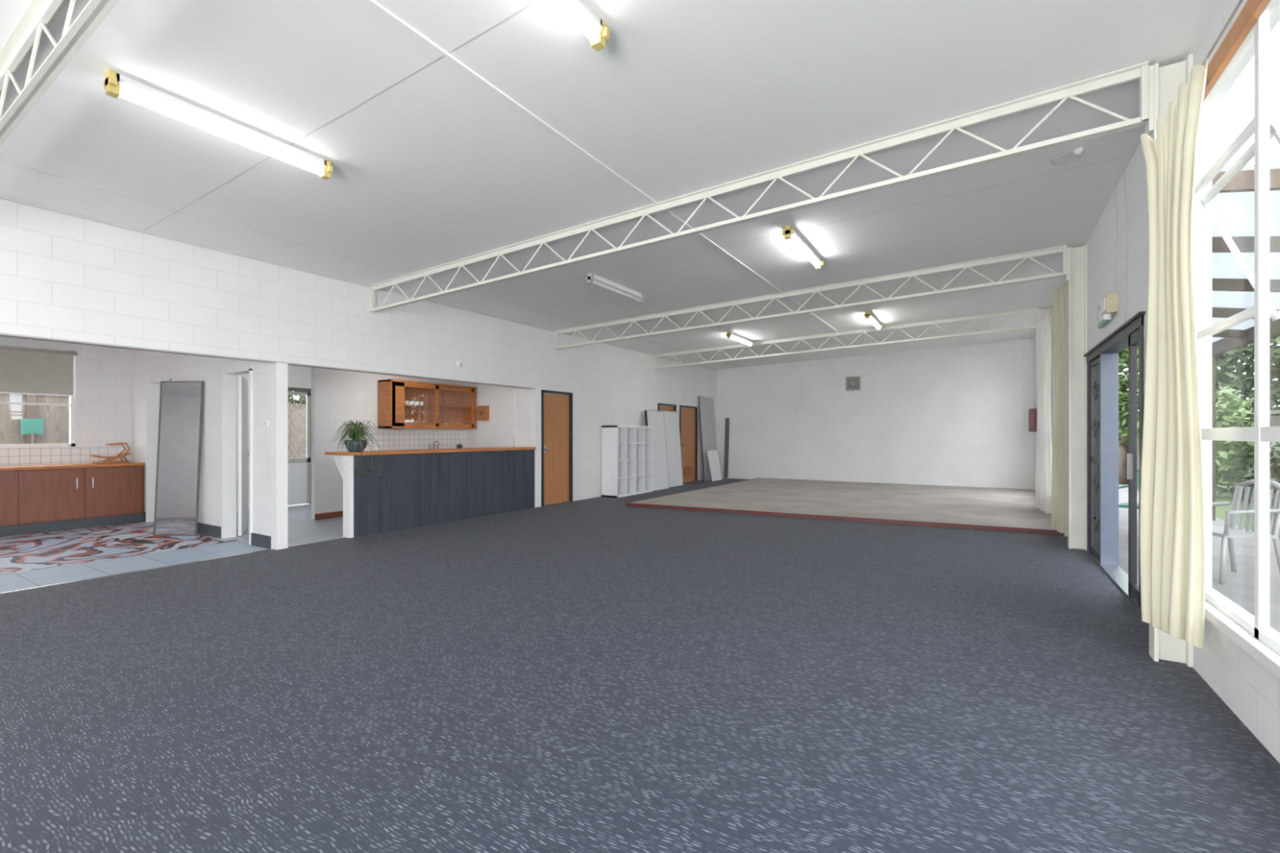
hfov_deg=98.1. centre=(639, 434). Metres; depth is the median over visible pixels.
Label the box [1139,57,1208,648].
curtain
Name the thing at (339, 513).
baseboard
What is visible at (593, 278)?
light
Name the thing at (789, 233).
light
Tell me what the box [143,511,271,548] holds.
baseboard
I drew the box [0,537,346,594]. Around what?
trim carpet edge
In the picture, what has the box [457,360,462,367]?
sensor
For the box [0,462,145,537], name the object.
base cabinet
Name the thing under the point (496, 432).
wall
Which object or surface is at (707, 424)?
mirror panel
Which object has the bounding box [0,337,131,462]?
wall
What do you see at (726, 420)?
leaning board
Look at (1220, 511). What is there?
lawn
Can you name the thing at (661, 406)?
door
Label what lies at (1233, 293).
pergola
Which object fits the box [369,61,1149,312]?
roof truss
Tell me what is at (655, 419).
panel
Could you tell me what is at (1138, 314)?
ledge
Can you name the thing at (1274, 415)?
fence
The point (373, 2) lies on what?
trim
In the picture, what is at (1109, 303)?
emergency light
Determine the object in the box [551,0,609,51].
light
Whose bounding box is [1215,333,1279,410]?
tree
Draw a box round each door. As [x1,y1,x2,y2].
[237,375,248,535]
[288,386,311,505]
[541,389,573,506]
[657,403,676,411]
[679,404,697,483]
[1086,315,1143,611]
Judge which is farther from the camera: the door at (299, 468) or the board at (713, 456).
the board at (713, 456)
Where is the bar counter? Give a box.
[324,446,536,537]
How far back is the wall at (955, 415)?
14.07 m
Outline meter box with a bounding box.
[477,405,488,420]
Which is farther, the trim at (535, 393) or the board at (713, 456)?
the board at (713, 456)
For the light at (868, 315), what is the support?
attached to the ceiling at (437, 167)
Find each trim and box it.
[0,0,1131,370]
[145,367,252,544]
[529,388,541,507]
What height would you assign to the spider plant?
0.737 m
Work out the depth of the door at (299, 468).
10.14 m
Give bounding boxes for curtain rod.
[1049,0,1242,320]
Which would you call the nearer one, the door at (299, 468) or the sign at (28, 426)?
the sign at (28, 426)
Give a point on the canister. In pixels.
(458, 446)
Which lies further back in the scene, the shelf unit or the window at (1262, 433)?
the shelf unit
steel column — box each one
[1038,307,1052,441]
[1065,244,1087,550]
[1145,53,1192,667]
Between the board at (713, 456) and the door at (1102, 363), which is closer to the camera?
the door at (1102, 363)
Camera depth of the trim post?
6.27 m
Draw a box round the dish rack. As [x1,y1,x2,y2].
[89,442,131,463]
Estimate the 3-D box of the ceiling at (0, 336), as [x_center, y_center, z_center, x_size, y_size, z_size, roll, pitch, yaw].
[-6.529,-1.350,6.666,4.390,0.100,10.700,0,0,32]
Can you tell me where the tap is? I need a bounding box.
[427,440,439,448]
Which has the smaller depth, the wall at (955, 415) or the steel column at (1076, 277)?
the steel column at (1076, 277)
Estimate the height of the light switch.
0.070 m
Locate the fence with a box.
[1118,409,1279,499]
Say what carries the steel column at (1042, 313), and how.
on the stage platform
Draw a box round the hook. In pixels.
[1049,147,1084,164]
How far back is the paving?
5.57 m
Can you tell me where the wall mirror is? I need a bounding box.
[153,381,204,536]
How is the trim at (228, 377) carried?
attached to the wall at (145, 365)
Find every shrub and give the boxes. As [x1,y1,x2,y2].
[1215,384,1271,500]
[1244,441,1279,506]
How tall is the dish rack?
0.301 m
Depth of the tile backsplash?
9.84 m
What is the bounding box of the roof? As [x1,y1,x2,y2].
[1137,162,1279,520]
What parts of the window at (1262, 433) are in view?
open awning window sash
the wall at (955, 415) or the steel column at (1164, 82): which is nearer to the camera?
the steel column at (1164, 82)
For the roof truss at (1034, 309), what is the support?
attached to the steel column at (1042, 313)
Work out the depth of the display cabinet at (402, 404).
9.89 m
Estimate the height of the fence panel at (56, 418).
2.060 m
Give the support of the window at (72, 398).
in the wall at (103, 375)
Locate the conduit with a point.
(513, 429)
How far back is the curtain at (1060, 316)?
6.79 m
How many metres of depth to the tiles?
7.85 m
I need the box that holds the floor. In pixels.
[0,478,1279,852]
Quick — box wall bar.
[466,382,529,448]
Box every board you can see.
[706,450,722,481]
[723,417,729,478]
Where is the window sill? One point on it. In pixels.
(1265, 656)
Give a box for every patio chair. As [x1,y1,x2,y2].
[1118,469,1138,509]
[1212,479,1279,583]
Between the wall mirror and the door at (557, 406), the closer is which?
the wall mirror
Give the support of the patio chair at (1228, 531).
on the paving
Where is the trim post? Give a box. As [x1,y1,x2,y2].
[271,362,288,550]
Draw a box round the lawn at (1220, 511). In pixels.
[1137,480,1279,540]
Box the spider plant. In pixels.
[324,420,385,476]
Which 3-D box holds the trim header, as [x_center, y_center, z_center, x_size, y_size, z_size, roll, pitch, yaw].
[-4.111,-0.812,6.304,0.126,0.014,8.420,0,0,32]
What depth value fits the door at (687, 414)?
15.06 m
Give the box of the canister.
[456,443,462,448]
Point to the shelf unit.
(627, 451)
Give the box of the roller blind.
[0,345,77,395]
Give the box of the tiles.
[0,445,130,466]
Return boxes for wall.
[0,198,715,501]
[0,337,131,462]
[131,349,271,536]
[159,364,311,512]
[311,367,466,519]
[715,337,1034,489]
[1034,0,1279,763]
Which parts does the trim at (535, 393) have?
bar post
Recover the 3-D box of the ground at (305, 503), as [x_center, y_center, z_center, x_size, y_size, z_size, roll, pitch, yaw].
[-13.370,1.410,17.047,19.350,0.100,35.000,0,0,32]
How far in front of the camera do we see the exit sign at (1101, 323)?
5.28 m
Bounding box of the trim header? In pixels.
[0,333,535,389]
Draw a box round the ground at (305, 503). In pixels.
[288,502,309,506]
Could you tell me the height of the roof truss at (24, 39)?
0.567 m
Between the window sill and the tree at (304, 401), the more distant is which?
the tree at (304, 401)
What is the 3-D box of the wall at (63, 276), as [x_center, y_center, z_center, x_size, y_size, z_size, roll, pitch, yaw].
[-2.570,-0.312,8.801,0.110,3.225,18.290,0,0,32]
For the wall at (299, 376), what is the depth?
9.96 m
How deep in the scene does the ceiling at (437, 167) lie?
3.90 m
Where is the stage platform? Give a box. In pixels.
[626,477,1063,535]
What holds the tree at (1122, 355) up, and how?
on the lawn at (1220, 511)
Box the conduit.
[511,387,515,446]
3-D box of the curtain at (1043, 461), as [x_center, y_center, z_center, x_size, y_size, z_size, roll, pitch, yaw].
[6.391,-0.304,8.812,0.117,3.032,1.003,0,0,25]
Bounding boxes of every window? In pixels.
[0,344,75,447]
[1192,0,1279,655]
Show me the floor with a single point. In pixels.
(601, 674)
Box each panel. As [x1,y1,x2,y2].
[0,393,306,458]
[644,409,669,490]
[659,410,683,487]
[697,396,716,480]
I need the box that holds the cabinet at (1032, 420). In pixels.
[1027,408,1036,431]
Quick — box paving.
[1118,484,1279,633]
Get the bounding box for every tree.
[288,391,309,404]
[1118,347,1138,484]
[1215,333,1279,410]
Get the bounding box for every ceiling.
[0,0,1217,369]
[0,336,127,349]
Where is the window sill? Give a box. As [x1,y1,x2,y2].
[1204,600,1279,679]
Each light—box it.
[102,69,333,179]
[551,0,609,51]
[585,272,644,302]
[725,331,753,346]
[782,225,823,269]
[863,311,882,330]
[1100,293,1118,320]
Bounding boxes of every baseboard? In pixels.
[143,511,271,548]
[314,511,342,519]
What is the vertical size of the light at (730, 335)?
0.120 m
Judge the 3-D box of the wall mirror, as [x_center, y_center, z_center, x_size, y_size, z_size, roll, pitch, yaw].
[-5.939,0.306,7.149,0.570,1.988,0.126,0,0,3]
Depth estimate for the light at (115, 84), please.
3.44 m
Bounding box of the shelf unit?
[601,425,653,497]
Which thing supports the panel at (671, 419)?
on the floor
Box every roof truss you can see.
[0,0,119,146]
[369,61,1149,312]
[555,244,1066,349]
[654,307,1038,368]
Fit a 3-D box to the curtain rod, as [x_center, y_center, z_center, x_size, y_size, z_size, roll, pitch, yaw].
[3.403,-1.850,3.718,0.109,0.051,12.900,0,0,32]
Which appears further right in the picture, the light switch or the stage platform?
the stage platform
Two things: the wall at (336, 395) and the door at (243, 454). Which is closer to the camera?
the door at (243, 454)
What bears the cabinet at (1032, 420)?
attached to the wall at (1251, 691)
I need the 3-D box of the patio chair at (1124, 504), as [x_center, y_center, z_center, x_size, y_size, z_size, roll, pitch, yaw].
[6.397,0.885,7.014,0.580,0.914,0.542,0,0,-27]
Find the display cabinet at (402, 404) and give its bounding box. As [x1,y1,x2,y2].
[377,379,475,429]
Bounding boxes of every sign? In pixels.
[20,417,44,444]
[1097,305,1111,328]
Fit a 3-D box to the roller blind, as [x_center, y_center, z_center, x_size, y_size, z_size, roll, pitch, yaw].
[-8.610,-0.865,7.243,0.050,0.640,1.820,0,0,32]
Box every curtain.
[1035,314,1052,513]
[1051,281,1067,536]
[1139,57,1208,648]
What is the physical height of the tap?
0.241 m
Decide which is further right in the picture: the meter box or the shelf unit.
the shelf unit
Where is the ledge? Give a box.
[1083,311,1145,356]
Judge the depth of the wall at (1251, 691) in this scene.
3.19 m
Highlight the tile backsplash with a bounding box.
[342,430,465,451]
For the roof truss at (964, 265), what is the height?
0.567 m
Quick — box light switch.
[262,420,268,426]
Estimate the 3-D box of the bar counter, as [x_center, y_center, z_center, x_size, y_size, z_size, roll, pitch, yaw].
[-2.958,0.765,8.506,0.540,1.070,3.420,0,0,32]
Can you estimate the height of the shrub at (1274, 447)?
1.701 m
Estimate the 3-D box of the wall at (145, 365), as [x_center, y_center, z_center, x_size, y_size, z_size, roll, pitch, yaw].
[-5.975,0.000,7.470,4.290,2.600,0.110,0,0,32]
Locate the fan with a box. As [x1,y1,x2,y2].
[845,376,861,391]
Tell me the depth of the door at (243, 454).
7.18 m
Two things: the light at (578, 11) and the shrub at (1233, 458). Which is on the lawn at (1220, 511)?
the shrub at (1233, 458)

